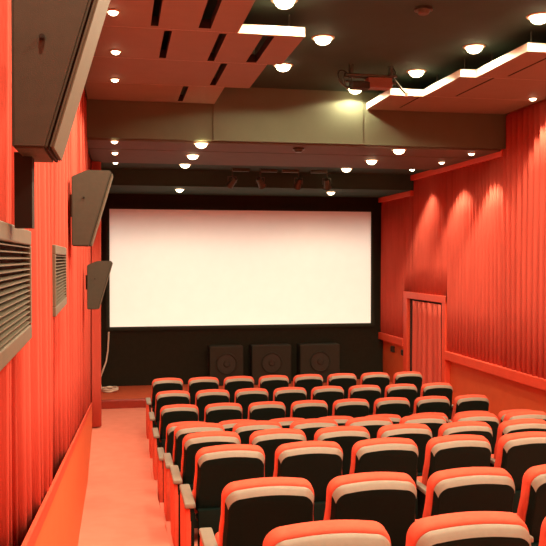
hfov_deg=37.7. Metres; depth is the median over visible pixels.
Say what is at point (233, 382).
cushion
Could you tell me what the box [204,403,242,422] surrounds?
chair
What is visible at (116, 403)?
trim
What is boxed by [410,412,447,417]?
cushion
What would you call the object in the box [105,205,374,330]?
screen
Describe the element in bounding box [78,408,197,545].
floor
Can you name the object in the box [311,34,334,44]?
recessed light
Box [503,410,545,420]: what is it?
chair
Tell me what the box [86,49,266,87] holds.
ceiling panel
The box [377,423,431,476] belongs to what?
chair
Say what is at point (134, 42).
ceiling panel
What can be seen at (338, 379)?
cushion
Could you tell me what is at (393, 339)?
trim
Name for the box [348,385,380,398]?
cushion
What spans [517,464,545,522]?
backrest
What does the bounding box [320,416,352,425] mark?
chair
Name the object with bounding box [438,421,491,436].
cushion
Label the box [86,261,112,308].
wall speaker
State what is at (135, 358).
wall
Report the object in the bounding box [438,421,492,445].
chair
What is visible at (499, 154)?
trim
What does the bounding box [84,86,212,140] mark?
ceiling beam
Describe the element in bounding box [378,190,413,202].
trim
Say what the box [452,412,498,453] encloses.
chair
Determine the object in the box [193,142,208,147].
recessed light
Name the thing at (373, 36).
ceiling
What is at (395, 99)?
ceiling panel
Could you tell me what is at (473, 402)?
chair
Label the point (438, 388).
cushion
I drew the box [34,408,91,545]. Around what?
trim
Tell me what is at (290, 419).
cushion
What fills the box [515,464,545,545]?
chair
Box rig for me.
[337,64,407,96]
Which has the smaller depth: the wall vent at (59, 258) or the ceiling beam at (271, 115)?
the wall vent at (59, 258)
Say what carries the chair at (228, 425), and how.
on the floor
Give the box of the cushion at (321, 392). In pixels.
[311,386,343,399]
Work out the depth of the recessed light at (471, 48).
8.63 m
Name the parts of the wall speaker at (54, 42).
support post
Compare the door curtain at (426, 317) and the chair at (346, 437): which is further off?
the door curtain at (426, 317)
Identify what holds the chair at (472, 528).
on the floor
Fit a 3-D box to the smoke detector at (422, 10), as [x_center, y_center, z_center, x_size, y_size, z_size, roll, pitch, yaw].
[1.382,-2.406,7.350,0.170,0.057,0.170,0,1,-11]
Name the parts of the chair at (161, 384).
panel, armrest, trim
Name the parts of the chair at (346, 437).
trim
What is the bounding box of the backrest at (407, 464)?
[349,438,417,473]
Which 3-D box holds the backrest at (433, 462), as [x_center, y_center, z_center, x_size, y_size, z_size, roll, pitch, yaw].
[1.326,1.397,5.788,0.492,0.469,0.183,0,1,-11]
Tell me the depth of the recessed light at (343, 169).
13.92 m
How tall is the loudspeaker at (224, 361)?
0.790 m
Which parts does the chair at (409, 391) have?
trim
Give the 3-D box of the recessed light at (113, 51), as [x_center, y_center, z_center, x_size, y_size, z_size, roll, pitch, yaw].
[-1.561,-2.186,7.940,0.117,0.036,0.117,0,1,-11]
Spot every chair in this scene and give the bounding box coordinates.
[146,378,182,438]
[149,390,189,457]
[152,404,198,479]
[157,421,206,504]
[163,423,224,520]
[170,431,240,545]
[179,444,264,545]
[188,377,218,404]
[195,389,229,421]
[199,477,313,545]
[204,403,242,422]
[219,419,255,431]
[223,376,253,402]
[232,420,281,443]
[234,388,267,418]
[247,401,285,420]
[249,428,305,476]
[258,375,288,400]
[263,520,390,545]
[269,417,303,427]
[273,387,306,417]
[273,441,342,520]
[290,400,327,418]
[290,418,337,440]
[293,374,322,399]
[311,386,343,415]
[314,426,369,475]
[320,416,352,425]
[324,472,416,545]
[327,373,356,398]
[332,398,368,417]
[345,416,392,438]
[348,385,380,414]
[349,438,417,519]
[360,372,389,397]
[365,414,401,423]
[373,397,409,417]
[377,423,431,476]
[384,384,416,415]
[393,371,421,397]
[399,414,445,437]
[406,511,530,545]
[410,412,448,422]
[413,396,449,419]
[415,467,514,520]
[416,434,490,518]
[420,382,452,418]
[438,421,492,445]
[449,394,488,422]
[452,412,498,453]
[453,411,488,416]
[490,419,545,466]
[494,431,545,512]
[497,409,528,424]
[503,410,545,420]
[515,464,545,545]
[539,517,545,545]
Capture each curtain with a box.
[0,0,91,545]
[91,159,101,427]
[381,196,413,337]
[412,301,440,384]
[413,157,502,366]
[503,101,545,378]
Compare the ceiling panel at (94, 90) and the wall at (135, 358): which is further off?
the wall at (135, 358)
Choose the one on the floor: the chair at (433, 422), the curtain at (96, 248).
the chair at (433, 422)
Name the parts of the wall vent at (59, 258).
plate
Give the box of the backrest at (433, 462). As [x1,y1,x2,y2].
[422,434,489,485]
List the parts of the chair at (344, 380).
trim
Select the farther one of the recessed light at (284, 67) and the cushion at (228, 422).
the recessed light at (284, 67)
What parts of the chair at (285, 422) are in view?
trim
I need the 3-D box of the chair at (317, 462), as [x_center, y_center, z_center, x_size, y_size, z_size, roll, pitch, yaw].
[0.190,1.613,5.720,0.551,0.900,0.593,0,1,-11]
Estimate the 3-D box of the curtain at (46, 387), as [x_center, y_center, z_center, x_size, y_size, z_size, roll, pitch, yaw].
[-1.551,0.141,5.996,0.123,4.612,15.447,0,1,-12]
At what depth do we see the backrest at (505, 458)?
5.78 m
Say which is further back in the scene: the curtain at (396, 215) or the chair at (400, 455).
the curtain at (396, 215)
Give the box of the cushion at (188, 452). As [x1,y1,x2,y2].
[181,431,240,483]
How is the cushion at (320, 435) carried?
on the chair at (346, 437)
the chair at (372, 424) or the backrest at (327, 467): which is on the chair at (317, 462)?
the backrest at (327, 467)
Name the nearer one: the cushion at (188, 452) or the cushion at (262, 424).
the cushion at (188, 452)
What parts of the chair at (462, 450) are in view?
armrest, trim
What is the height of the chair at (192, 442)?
0.900 m
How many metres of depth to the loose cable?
15.62 m
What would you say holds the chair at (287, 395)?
on the floor
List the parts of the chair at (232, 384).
trim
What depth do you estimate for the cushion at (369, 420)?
7.72 m
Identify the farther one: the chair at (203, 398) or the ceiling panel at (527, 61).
the chair at (203, 398)
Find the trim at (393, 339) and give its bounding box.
[378,332,402,345]
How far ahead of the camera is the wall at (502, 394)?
12.17 m
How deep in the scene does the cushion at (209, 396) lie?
11.07 m
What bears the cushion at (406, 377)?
on the chair at (406, 377)
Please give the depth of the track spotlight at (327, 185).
14.32 m
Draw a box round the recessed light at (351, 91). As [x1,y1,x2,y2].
[347,89,360,93]
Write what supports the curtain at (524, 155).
hanging from the wall at (502, 394)
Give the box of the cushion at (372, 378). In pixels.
[360,372,389,384]
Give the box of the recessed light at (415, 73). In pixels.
[406,69,426,77]
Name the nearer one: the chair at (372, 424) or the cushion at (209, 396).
the chair at (372, 424)
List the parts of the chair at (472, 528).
trim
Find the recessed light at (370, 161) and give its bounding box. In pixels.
[365,159,377,164]
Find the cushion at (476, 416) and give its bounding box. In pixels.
[452,412,497,421]
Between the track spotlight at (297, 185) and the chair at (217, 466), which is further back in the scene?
the track spotlight at (297, 185)
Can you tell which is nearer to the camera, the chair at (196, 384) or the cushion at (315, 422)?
the cushion at (315, 422)
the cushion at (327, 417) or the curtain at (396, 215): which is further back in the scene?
the curtain at (396, 215)
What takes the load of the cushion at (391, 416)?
on the chair at (394, 418)
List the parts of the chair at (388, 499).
trim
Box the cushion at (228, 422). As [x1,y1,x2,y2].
[219,419,255,424]
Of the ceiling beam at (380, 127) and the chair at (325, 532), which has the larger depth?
the ceiling beam at (380, 127)
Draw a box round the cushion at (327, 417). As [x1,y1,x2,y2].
[320,416,352,419]
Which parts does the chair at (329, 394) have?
trim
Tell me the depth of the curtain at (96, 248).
12.80 m
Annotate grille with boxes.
[46,0,109,162]
[89,172,112,246]
[98,263,112,308]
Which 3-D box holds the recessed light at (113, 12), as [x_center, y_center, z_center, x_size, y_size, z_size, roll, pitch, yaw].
[-1.331,-2.163,6.661,0.117,0.036,0.117,0,1,-11]
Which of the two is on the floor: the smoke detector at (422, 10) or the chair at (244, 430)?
the chair at (244, 430)
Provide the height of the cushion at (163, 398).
0.469 m
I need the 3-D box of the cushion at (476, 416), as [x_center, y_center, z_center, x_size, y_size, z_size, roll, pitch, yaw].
[2.011,1.626,8.017,0.492,0.469,0.183,0,1,-11]
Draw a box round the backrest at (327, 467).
[273,441,342,476]
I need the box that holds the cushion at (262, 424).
[232,420,281,431]
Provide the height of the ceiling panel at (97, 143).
0.029 m
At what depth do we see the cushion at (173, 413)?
9.83 m
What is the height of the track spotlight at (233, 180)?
0.356 m
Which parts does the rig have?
rail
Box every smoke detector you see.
[292,147,304,152]
[414,5,432,15]
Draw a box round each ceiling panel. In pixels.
[85,82,223,103]
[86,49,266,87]
[87,138,500,157]
[89,148,474,169]
[94,15,304,64]
[103,0,254,32]
[366,79,538,113]
[424,59,545,100]
[476,31,545,79]
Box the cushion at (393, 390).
[384,384,415,397]
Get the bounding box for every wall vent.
[0,220,31,370]
[52,245,66,316]
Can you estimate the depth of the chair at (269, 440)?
6.55 m
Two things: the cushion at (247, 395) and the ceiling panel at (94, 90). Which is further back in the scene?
the cushion at (247, 395)
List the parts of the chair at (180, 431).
panel, armrest, trim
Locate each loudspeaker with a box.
[208,345,242,385]
[250,344,290,384]
[297,343,339,382]
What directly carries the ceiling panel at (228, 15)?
attached to the ceiling at (373, 36)
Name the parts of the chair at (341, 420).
trim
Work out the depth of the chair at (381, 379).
12.75 m
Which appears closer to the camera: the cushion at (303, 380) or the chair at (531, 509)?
the chair at (531, 509)
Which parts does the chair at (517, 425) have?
trim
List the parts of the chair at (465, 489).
trim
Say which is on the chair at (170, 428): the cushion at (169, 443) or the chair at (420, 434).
the cushion at (169, 443)
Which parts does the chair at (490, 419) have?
trim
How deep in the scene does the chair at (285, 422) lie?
8.83 m
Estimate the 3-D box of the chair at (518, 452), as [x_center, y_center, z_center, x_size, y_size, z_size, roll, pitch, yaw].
[1.812,1.608,6.020,0.551,0.900,0.593,0,1,-11]
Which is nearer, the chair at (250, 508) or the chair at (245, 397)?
the chair at (250, 508)
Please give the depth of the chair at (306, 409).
10.13 m
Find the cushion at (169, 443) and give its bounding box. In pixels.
[165,421,206,452]
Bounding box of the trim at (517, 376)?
[444,351,545,390]
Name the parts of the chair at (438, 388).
trim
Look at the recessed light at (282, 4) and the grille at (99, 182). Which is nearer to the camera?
the grille at (99, 182)
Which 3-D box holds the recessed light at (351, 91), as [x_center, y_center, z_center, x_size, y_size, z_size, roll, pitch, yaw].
[1.113,-2.461,10.821,0.247,0.072,0.247,0,1,-11]
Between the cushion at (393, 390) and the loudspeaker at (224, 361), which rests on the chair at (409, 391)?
the cushion at (393, 390)
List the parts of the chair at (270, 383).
trim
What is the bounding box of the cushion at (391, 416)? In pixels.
[365,414,401,418]
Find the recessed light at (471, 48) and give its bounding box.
[463,44,485,53]
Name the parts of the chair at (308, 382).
trim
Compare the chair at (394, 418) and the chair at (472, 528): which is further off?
the chair at (394, 418)
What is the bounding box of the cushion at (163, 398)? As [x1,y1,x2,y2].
[155,390,189,423]
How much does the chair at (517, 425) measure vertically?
0.900 m
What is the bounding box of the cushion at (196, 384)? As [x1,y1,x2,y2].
[188,377,218,391]
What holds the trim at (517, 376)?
attached to the wall at (502, 394)
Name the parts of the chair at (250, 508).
armrest, trim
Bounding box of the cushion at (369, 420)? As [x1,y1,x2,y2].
[345,416,392,425]
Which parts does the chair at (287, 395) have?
trim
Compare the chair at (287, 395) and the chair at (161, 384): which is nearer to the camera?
the chair at (287, 395)
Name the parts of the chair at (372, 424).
trim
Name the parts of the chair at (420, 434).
trim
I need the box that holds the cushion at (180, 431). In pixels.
[173,423,224,464]
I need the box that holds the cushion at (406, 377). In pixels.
[393,371,421,383]
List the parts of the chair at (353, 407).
trim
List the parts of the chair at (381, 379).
trim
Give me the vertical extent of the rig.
0.360 m
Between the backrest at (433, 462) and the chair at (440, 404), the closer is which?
the backrest at (433, 462)
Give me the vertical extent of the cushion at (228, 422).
0.469 m
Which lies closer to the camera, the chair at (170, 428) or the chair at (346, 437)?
the chair at (346, 437)
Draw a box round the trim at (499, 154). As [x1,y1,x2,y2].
[410,149,502,180]
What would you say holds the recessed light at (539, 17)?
in the ceiling at (373, 36)
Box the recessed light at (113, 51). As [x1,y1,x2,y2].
[110,49,121,54]
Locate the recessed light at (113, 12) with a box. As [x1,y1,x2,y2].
[107,9,119,15]
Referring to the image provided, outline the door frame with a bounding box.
[403,291,449,383]
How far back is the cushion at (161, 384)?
12.14 m
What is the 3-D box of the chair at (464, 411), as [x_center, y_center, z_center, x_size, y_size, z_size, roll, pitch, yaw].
[2.262,2.047,9.460,0.551,0.900,0.593,0,1,-11]
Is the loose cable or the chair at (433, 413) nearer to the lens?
the chair at (433, 413)
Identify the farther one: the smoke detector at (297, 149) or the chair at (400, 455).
the smoke detector at (297, 149)
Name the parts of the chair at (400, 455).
trim, kick panel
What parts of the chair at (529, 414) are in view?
trim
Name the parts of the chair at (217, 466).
panel, armrest, kick panel, trim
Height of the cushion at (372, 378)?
0.469 m
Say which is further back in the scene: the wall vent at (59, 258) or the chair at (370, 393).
the chair at (370, 393)
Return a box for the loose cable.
[101,332,117,392]
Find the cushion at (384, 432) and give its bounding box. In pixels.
[377,423,431,437]
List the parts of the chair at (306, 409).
trim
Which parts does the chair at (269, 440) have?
trim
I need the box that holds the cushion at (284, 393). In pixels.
[273,387,306,400]
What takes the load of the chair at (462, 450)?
on the floor
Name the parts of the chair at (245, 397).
trim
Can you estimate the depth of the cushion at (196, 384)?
12.24 m
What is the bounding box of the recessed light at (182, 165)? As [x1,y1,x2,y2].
[179,164,191,167]
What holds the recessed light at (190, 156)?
attached to the ceiling panel at (98, 155)
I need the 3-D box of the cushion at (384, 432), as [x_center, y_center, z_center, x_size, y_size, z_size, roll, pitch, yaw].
[1.116,1.519,6.862,0.492,0.469,0.183,0,1,-11]
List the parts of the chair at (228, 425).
trim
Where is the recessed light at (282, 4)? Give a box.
[271,0,297,8]
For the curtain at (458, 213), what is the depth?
12.87 m
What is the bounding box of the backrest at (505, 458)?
[494,431,545,467]
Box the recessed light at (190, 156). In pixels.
[186,154,199,159]
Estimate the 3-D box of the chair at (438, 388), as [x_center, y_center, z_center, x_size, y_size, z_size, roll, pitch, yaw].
[2.378,2.055,11.921,0.622,0.900,0.593,0,1,-11]
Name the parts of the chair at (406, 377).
trim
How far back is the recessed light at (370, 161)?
12.53 m
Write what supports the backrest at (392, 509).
on the chair at (388, 499)
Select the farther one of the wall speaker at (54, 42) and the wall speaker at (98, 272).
the wall speaker at (98, 272)
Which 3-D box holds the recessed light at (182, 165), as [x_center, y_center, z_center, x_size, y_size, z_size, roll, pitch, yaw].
[-1.467,-1.786,13.353,0.221,0.065,0.221,0,1,-11]
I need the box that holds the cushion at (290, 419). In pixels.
[269,417,303,421]
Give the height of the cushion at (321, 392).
0.469 m
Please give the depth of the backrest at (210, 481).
5.39 m
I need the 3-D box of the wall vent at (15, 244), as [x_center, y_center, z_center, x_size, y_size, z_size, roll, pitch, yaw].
[-0.677,0.047,1.969,0.062,0.338,1.121,0,1,-12]
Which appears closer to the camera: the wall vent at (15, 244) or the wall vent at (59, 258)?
the wall vent at (15, 244)
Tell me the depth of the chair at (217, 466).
5.38 m
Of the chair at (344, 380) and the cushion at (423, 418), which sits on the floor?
the chair at (344, 380)
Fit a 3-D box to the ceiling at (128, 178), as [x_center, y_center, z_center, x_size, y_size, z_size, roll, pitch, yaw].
[-0.120,-2.147,13.752,6.360,1.210,5.690,0,1,-11]
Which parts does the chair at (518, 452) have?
kick panel, trim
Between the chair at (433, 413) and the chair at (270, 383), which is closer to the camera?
the chair at (433, 413)
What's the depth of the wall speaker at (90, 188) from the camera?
5.47 m
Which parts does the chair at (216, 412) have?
trim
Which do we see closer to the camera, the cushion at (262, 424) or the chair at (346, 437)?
the chair at (346, 437)
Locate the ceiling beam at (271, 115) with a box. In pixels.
[213,87,362,144]
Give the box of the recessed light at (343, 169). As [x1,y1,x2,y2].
[340,168,352,171]
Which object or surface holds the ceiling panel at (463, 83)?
attached to the ceiling at (373, 36)
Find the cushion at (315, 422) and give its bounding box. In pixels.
[290,418,337,428]
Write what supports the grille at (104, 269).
attached to the wall speaker at (98, 272)
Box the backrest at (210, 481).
[193,444,264,512]
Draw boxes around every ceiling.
[87,137,484,197]
[152,0,545,92]
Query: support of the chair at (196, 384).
on the floor
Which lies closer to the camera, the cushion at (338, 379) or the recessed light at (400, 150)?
the recessed light at (400, 150)
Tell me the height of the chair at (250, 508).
0.900 m
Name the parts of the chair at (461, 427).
trim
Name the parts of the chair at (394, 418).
trim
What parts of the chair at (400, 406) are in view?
trim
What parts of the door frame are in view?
panel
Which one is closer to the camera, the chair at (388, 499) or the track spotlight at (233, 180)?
the chair at (388, 499)
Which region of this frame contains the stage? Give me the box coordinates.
[101,379,392,399]
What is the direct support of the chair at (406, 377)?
on the floor
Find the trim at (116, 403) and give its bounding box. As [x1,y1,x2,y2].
[101,398,150,408]
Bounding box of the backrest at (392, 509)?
[324,472,415,519]
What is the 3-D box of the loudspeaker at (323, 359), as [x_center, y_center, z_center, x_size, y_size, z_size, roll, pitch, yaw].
[0.945,1.864,16.611,0.840,0.790,0.360,0,1,-11]
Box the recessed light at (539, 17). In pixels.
[526,12,545,23]
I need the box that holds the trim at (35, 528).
[21,402,91,545]
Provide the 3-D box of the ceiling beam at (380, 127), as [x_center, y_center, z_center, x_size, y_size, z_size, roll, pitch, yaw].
[2.320,-2.155,11.320,2.205,0.745,0.045,0,1,-11]
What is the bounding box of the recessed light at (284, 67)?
[273,63,292,71]
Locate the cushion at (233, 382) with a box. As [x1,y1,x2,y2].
[223,376,253,389]
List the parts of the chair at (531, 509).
kick panel, trim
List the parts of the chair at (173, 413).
panel, armrest, kick panel, trim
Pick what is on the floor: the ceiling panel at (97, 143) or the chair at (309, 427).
the chair at (309, 427)
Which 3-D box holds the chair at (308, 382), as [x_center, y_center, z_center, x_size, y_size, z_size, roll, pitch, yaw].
[0.493,2.039,12.780,0.551,0.900,0.593,0,1,-11]
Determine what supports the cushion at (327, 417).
on the chair at (341, 420)
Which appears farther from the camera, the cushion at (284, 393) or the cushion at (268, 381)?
the cushion at (268, 381)
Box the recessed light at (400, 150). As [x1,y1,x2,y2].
[391,148,406,153]
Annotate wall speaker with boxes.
[11,0,109,228]
[70,170,112,246]
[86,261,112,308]
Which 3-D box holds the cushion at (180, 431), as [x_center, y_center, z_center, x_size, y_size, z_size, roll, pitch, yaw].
[-0.693,1.635,7.517,0.492,0.469,0.183,0,1,-11]
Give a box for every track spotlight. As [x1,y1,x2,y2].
[226,168,249,188]
[256,169,277,188]
[282,169,302,189]
[310,170,331,190]
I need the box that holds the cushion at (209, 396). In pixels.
[195,389,229,404]
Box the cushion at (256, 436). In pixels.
[249,428,305,444]
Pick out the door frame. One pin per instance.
(408, 297)
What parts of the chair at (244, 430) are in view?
trim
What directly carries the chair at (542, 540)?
on the floor
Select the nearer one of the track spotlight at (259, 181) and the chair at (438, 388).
the chair at (438, 388)
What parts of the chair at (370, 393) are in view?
trim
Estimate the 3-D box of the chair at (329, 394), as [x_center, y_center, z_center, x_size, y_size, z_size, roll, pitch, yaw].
[0.721,2.061,11.614,0.551,0.900,0.593,0,1,-11]
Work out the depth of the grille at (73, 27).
1.83 m
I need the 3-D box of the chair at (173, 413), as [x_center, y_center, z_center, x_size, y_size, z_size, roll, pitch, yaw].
[-1.227,2.071,10.065,0.568,0.900,0.603,0,1,-11]
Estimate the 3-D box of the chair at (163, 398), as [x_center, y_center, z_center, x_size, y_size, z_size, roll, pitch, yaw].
[-1.450,2.068,11.207,0.568,0.900,0.603,0,1,-11]
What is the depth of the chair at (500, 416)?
9.34 m
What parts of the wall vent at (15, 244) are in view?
plate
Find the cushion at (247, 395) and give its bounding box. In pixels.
[234,388,267,402]
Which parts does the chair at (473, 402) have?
trim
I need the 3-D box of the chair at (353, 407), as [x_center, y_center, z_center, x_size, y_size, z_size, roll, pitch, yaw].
[0.944,2.063,10.472,0.551,0.900,0.593,0,1,-11]
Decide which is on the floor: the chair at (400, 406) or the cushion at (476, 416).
the chair at (400, 406)
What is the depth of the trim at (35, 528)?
3.26 m
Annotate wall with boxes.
[91,194,382,386]
[383,99,545,415]
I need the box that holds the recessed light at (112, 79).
[110,78,119,81]
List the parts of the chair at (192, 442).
panel, armrest, kick panel, trim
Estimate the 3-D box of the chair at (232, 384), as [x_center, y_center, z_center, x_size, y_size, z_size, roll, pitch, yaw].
[-0.588,2.043,12.580,0.551,0.900,0.593,0,1,-11]
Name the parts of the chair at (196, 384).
trim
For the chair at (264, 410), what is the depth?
10.03 m
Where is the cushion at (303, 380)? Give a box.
[293,374,322,386]
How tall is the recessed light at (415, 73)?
0.072 m
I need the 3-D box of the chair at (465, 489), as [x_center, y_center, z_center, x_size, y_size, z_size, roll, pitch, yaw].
[0.996,1.487,4.452,0.551,0.900,0.593,0,1,-11]
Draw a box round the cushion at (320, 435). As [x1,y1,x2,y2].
[314,426,369,440]
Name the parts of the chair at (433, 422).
trim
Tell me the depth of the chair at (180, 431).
7.41 m
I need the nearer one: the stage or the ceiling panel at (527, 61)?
the ceiling panel at (527, 61)
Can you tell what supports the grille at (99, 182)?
attached to the wall speaker at (90, 188)
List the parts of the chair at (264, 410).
trim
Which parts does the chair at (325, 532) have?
trim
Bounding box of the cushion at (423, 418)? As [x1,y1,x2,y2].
[399,414,445,423]
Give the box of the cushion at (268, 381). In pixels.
[258,375,288,387]
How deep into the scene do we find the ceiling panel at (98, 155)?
12.63 m
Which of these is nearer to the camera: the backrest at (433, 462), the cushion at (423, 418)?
the backrest at (433, 462)
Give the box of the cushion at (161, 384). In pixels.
[151,378,182,407]
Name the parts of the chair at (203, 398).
trim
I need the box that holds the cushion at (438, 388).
[420,382,451,396]
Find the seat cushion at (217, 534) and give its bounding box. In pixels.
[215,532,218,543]
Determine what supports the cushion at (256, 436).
on the chair at (269, 440)
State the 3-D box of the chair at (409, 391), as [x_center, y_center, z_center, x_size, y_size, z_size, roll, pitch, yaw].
[1.803,2.057,11.814,0.551,0.900,0.593,0,1,-11]
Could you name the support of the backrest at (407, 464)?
on the chair at (400, 455)
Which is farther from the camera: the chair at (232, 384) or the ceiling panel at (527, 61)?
the chair at (232, 384)
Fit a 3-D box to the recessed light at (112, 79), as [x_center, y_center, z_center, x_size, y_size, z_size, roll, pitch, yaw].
[-1.815,-2.209,9.184,0.117,0.036,0.117,0,1,-11]
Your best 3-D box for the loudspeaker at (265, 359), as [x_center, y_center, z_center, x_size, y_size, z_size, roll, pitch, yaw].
[-0.052,1.867,16.420,0.810,0.790,0.360,0,1,-11]
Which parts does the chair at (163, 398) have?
panel, armrest, trim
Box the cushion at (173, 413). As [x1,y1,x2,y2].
[159,404,198,441]
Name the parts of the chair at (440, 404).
trim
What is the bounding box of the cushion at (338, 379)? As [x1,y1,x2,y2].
[327,373,355,385]
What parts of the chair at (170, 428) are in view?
panel, armrest, trim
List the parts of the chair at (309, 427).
trim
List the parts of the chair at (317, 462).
trim, kick panel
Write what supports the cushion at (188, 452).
on the chair at (192, 442)
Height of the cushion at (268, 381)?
0.469 m

